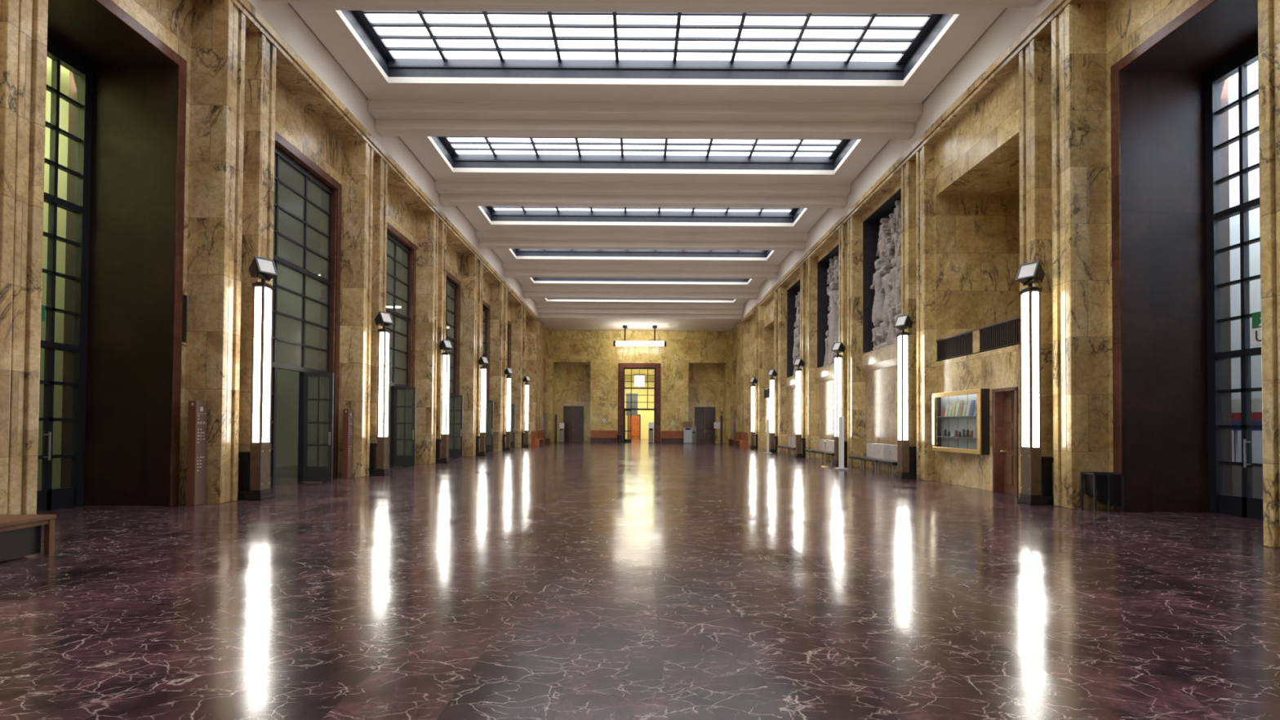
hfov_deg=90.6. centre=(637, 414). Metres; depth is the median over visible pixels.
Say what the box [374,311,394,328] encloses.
floodlight
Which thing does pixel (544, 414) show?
slim stele
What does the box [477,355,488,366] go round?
floodlight
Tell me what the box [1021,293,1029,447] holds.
diffuser
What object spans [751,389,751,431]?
diffuser
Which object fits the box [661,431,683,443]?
wooden bench
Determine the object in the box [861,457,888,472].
metal bench
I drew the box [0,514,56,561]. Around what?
wooden bench
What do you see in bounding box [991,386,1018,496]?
door
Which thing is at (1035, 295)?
diffuser
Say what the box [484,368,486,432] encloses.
diffuser
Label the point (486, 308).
window
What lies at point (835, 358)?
diffuser
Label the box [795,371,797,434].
diffuser
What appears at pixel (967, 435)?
ornament
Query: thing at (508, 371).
floodlight
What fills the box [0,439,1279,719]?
floor
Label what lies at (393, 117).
beam
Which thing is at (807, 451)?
metal bench
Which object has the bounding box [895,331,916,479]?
lamp
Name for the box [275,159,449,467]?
wall
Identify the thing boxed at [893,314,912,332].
floodlight
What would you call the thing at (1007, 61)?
trim
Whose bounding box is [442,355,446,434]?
diffuser
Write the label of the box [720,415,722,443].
post
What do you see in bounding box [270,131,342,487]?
window
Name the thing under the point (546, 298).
window
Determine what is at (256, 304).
diffuser
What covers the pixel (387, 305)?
tube light
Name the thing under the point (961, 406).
booklet
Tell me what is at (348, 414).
info totem
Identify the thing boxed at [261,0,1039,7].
beam
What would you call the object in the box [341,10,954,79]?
window
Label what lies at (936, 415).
shelf
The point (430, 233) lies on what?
pilaster
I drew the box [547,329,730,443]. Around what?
wall
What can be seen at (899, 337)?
diffuser
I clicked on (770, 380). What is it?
diffuser
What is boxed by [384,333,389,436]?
diffuser
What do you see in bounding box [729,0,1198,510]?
wall
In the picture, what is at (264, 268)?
floodlight
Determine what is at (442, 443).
lamp
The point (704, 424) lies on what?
door
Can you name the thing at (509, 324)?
window
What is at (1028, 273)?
floodlight
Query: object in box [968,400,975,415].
booklet
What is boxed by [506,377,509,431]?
diffuser
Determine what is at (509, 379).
diffuser
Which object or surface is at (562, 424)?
post
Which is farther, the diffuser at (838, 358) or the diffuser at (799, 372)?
the diffuser at (799, 372)
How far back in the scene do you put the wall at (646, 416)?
74.03 m
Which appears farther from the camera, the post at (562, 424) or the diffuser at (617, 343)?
the post at (562, 424)
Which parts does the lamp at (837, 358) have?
frame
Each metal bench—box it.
[776,445,790,453]
[782,446,795,455]
[787,447,795,455]
[804,449,820,460]
[813,450,831,462]
[822,452,834,464]
[848,455,874,470]
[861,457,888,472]
[875,459,897,475]
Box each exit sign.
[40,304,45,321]
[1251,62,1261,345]
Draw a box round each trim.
[47,0,186,506]
[231,0,540,322]
[740,0,1109,324]
[1110,0,1257,512]
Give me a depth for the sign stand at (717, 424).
56.97 m
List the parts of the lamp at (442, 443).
frame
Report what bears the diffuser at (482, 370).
attached to the lamp at (483, 370)
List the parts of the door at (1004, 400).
panel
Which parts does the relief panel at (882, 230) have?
panel, border frame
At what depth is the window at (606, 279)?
43.27 m
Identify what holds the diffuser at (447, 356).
attached to the lamp at (442, 443)
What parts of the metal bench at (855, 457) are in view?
seat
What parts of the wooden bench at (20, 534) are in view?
seat, leg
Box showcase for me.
[932,388,989,454]
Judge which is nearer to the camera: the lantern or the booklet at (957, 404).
the booklet at (957, 404)
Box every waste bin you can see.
[617,434,622,443]
[1080,471,1124,512]
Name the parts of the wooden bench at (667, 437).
backrest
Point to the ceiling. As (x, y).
(320, 34)
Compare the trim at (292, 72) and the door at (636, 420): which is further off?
the door at (636, 420)
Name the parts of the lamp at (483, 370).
frame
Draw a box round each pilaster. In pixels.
[0,0,48,514]
[182,0,276,503]
[337,141,387,477]
[414,213,446,463]
[458,255,483,456]
[488,284,507,451]
[510,304,525,447]
[526,319,539,444]
[740,320,749,445]
[755,306,764,448]
[773,285,786,453]
[800,257,817,458]
[838,215,862,466]
[901,145,934,480]
[1018,3,1109,509]
[1257,0,1279,548]
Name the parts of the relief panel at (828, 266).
panel, border frame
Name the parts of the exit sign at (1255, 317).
green panel, white panel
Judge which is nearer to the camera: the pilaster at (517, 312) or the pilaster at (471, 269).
the pilaster at (471, 269)
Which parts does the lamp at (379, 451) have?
frame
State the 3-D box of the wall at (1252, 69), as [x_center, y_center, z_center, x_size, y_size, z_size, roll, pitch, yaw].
[12.322,-2.673,9.899,2.350,9.000,9.700,0,-1,0]
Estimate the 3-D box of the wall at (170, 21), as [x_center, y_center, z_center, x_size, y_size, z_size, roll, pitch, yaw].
[-8.706,-3.146,27.058,1.150,10.280,62.000,0,-1,0]
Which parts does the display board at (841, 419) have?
panel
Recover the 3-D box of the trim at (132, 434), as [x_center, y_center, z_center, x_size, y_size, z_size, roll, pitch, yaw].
[-9.839,-2.664,10.517,2.130,8.730,3.700,0,-1,0]
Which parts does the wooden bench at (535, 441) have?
backrest, panel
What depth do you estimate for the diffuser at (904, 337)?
19.38 m
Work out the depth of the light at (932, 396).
18.24 m
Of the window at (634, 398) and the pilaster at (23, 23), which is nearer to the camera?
the pilaster at (23, 23)
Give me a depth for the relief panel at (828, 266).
30.25 m
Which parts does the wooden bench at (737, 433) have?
backrest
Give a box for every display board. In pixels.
[764,419,771,453]
[834,416,848,470]
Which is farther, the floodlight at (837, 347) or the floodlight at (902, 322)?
the floodlight at (837, 347)
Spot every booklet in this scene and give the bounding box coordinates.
[941,408,946,416]
[944,404,949,416]
[947,405,952,416]
[951,401,956,416]
[954,402,959,416]
[958,400,964,416]
[961,404,967,416]
[965,402,971,415]
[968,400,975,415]
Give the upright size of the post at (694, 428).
1.500 m
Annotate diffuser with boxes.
[252,287,261,442]
[262,288,271,442]
[377,332,384,436]
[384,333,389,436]
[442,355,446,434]
[446,355,449,434]
[480,368,484,432]
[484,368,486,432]
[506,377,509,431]
[509,378,511,431]
[524,385,527,430]
[615,341,663,346]
[634,375,644,386]
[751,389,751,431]
[752,386,754,431]
[769,380,770,432]
[771,379,773,432]
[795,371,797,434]
[798,371,800,434]
[834,357,836,436]
[837,357,840,436]
[897,336,901,439]
[902,335,907,439]
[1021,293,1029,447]
[1031,292,1039,447]
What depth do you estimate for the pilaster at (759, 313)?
44.15 m
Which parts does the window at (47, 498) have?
door handle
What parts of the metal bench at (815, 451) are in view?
seat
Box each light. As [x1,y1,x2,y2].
[386,304,400,307]
[932,395,933,444]
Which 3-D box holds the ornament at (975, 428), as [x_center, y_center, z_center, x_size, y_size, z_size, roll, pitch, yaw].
[8.677,0.446,16.236,0.111,0.297,0.120,0,-1,0]
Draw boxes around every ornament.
[942,429,946,436]
[960,428,965,437]
[964,429,969,437]
[968,430,973,437]
[973,426,977,437]
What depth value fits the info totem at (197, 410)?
12.03 m
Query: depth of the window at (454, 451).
31.07 m
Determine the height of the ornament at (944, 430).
0.198 m
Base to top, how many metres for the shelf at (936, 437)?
0.012 m
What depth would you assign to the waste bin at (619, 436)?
56.38 m
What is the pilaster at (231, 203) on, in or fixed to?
attached to the wall at (170, 21)
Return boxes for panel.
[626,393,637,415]
[786,279,799,446]
[816,244,838,452]
[862,187,901,460]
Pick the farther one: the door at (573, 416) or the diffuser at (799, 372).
the door at (573, 416)
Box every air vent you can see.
[182,292,187,344]
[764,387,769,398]
[935,315,1020,360]
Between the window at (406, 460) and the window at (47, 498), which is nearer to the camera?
the window at (47, 498)
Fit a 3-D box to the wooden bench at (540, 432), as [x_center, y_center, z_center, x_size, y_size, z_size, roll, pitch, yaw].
[-7.792,1.900,53.074,0.620,1.100,2.600,0,-1,0]
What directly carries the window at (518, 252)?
attached to the ceiling
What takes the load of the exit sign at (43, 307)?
hanging from the wall at (170, 21)
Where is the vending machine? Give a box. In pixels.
[683,421,692,443]
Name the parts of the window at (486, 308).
frame, door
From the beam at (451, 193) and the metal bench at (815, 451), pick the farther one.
the metal bench at (815, 451)
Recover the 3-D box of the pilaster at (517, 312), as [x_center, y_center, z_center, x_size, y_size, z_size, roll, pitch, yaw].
[-8.469,-2.681,44.902,0.730,9.970,1.660,0,-1,0]
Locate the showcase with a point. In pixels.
(980, 445)
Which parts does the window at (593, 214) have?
panel, pane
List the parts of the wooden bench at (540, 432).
backrest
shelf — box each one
[935,435,977,438]
[936,415,977,417]
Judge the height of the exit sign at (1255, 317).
5.420 m
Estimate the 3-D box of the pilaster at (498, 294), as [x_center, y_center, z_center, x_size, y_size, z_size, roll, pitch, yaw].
[-8.468,-2.791,38.573,0.730,9.970,1.660,0,-1,0]
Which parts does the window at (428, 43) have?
pane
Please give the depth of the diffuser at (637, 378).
62.41 m
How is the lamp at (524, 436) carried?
on the floor
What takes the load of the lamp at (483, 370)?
on the floor
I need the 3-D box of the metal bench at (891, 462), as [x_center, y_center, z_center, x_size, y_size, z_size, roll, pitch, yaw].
[8.389,1.764,20.898,0.500,0.460,1.360,0,-1,0]
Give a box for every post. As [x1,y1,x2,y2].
[559,422,564,442]
[648,422,653,443]
[692,426,696,443]
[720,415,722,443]
[732,414,735,445]
[821,440,828,466]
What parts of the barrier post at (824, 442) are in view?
rod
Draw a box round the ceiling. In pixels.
[248,0,1053,331]
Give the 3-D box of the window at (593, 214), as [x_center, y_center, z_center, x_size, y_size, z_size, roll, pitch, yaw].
[0.240,-9.613,29.046,14.840,0.570,3.380,0,-1,0]
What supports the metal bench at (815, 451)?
on the floor
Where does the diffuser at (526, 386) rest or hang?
attached to the lamp at (524, 436)
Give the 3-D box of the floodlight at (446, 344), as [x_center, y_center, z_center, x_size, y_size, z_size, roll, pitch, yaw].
[-7.843,-2.788,25.923,0.454,0.535,0.392,0,-1,30]
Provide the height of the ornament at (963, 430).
0.218 m
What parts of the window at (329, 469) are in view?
door, handle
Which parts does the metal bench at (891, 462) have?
seat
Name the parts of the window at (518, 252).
panel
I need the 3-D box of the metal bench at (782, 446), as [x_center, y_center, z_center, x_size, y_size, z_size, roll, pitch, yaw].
[8.388,2.007,34.976,0.500,0.460,1.360,0,-1,0]
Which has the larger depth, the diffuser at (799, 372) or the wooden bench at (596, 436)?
the wooden bench at (596, 436)
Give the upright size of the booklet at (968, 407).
0.340 m
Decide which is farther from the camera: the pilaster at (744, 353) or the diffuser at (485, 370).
the pilaster at (744, 353)
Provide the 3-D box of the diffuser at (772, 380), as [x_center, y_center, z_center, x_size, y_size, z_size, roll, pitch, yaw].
[8.203,-0.485,38.371,0.158,3.200,0.007,0,-1,0]
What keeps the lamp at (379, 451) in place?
on the floor
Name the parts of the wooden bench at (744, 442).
panel, backrest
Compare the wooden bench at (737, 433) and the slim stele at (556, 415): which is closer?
the wooden bench at (737, 433)
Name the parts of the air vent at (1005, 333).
slat panel, post, rail, slat panel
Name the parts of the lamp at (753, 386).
frame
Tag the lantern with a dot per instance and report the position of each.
(637, 378)
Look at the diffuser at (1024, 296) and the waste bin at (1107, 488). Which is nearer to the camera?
the waste bin at (1107, 488)
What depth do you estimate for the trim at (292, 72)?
17.69 m
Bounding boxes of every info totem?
[186,400,207,506]
[342,408,353,478]
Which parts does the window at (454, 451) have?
frame, door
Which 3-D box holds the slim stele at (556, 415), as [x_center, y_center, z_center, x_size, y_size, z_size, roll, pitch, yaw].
[-7.278,1.264,56.586,0.300,2.500,0.280,0,-1,0]
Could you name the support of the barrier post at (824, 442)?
on the floor
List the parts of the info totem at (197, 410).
text panel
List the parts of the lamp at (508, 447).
frame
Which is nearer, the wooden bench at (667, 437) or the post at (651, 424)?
the post at (651, 424)
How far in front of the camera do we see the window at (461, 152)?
24.05 m
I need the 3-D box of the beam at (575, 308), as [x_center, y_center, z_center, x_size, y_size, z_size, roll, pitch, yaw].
[0.233,-8.462,51.334,16.600,0.620,1.600,0,-1,0]
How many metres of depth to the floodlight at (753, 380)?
44.80 m
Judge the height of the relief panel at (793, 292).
9.395 m
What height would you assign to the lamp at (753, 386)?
4.500 m
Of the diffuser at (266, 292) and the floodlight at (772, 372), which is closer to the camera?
the diffuser at (266, 292)
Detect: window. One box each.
[36,35,93,511]
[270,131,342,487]
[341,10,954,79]
[386,222,416,466]
[431,136,857,169]
[480,206,804,222]
[482,299,493,452]
[506,320,515,448]
[511,248,771,257]
[532,277,749,282]
[546,297,733,300]
[1204,40,1263,519]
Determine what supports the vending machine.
on the floor
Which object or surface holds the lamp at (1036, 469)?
on the floor
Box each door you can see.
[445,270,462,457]
[563,405,583,441]
[617,363,661,442]
[627,414,640,439]
[694,406,715,442]
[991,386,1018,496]
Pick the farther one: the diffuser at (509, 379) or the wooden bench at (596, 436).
the wooden bench at (596, 436)
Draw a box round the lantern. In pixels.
[634,368,644,386]
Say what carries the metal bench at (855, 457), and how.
on the floor
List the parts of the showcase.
panel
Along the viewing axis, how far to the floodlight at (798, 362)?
32.14 m
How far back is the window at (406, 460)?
23.86 m
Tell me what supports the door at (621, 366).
in the wall at (583, 365)
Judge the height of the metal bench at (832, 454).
0.460 m
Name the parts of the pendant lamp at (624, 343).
rod, rod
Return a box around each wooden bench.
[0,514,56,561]
[530,431,544,445]
[537,430,550,444]
[590,430,617,442]
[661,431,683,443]
[728,431,740,444]
[734,431,748,447]
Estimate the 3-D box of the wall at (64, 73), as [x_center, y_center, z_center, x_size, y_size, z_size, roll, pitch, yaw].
[-11.928,-2.823,9.899,2.350,9.000,9.700,0,-1,0]
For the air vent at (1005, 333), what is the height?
0.620 m
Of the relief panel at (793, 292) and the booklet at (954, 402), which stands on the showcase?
the booklet at (954, 402)
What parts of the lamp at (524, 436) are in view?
frame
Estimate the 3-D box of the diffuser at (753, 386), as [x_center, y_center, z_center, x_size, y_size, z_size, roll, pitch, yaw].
[8.203,-0.376,44.700,0.158,3.200,0.007,0,-1,0]
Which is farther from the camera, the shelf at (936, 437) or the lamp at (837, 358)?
the lamp at (837, 358)
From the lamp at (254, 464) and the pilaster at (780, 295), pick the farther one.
the pilaster at (780, 295)
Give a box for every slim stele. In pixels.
[542,413,546,444]
[554,414,557,442]
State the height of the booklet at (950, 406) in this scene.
0.300 m
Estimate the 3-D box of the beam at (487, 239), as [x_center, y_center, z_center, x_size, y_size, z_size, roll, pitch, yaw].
[0.234,-8.790,32.347,16.600,0.620,1.600,0,-1,0]
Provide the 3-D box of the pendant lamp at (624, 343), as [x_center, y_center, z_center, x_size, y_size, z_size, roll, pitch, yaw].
[0.223,-6.848,55.327,4.600,1.830,0.500,0,-1,0]
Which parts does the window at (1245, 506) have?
door handle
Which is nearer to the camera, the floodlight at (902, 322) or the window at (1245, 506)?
the window at (1245, 506)
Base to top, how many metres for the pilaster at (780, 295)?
9.970 m
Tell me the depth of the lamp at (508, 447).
38.38 m
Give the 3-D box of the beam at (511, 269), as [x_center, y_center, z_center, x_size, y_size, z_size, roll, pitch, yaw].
[0.234,-8.681,38.676,16.600,0.620,1.600,0,-1,0]
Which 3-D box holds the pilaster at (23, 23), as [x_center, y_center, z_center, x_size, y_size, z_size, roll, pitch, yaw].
[-8.465,-3.323,7.828,0.730,9.970,1.660,0,-1,0]
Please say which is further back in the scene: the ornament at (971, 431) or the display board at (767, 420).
the display board at (767, 420)
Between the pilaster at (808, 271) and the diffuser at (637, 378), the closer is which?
the pilaster at (808, 271)
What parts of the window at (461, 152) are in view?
pane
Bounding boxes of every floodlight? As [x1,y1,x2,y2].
[248,255,278,282]
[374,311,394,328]
[439,338,453,352]
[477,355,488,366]
[503,367,513,376]
[522,375,530,383]
[749,377,757,384]
[767,368,777,377]
[793,358,804,368]
[831,341,845,355]
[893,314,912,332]
[1015,260,1044,287]
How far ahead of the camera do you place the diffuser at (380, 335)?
19.38 m
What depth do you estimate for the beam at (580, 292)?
44.71 m
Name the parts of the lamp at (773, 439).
frame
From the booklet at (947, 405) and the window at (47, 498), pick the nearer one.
the window at (47, 498)
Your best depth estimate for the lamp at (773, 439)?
38.37 m
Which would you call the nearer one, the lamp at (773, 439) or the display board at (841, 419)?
the display board at (841, 419)
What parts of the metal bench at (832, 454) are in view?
seat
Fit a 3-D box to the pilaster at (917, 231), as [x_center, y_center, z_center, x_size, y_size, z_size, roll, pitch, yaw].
[8.864,-3.012,19.586,0.730,9.970,1.660,0,-1,0]
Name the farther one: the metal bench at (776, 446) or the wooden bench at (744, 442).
the wooden bench at (744, 442)
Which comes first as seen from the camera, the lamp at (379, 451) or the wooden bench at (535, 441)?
the lamp at (379, 451)
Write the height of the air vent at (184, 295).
1.000 m
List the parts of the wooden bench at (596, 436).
seat, backrest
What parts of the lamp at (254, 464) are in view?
frame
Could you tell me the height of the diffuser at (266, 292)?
3.200 m
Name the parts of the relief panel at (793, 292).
panel, border frame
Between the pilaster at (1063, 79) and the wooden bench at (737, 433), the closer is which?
the pilaster at (1063, 79)
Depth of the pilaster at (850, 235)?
25.16 m
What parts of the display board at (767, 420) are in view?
panel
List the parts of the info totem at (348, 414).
text panel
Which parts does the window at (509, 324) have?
frame, door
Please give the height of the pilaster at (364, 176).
9.970 m
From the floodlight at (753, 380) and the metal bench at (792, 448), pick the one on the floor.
the metal bench at (792, 448)
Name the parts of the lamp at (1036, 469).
frame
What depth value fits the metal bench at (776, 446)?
35.89 m
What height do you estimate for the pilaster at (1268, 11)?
9.970 m
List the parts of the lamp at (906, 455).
frame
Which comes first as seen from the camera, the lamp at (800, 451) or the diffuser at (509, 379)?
the lamp at (800, 451)
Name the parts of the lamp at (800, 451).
frame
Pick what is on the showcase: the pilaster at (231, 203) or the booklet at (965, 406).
the booklet at (965, 406)
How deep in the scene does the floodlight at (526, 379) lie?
44.81 m
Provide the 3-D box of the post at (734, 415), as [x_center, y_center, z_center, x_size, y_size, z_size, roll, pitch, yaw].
[7.722,1.250,50.387,0.300,2.500,0.280,0,-1,0]
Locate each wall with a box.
[37,56,69,490]
[111,0,549,504]
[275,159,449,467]
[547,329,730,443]
[624,368,654,439]
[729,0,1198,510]
[1228,61,1262,462]
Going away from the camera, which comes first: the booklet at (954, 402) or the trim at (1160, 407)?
the trim at (1160, 407)
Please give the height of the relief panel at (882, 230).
9.395 m
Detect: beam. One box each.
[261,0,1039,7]
[367,99,923,139]
[435,181,851,208]
[475,230,808,250]
[502,262,780,279]
[521,286,759,299]
[536,303,744,315]
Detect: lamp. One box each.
[237,281,274,500]
[368,328,391,475]
[435,352,450,462]
[475,366,486,455]
[502,376,511,450]
[521,383,528,447]
[613,324,666,346]
[750,384,757,448]
[768,377,777,452]
[794,368,805,457]
[832,355,847,465]
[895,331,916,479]
[1017,286,1053,505]
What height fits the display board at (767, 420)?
1.950 m
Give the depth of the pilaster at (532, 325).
50.44 m
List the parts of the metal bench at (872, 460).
seat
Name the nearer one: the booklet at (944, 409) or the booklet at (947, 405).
the booklet at (947, 405)

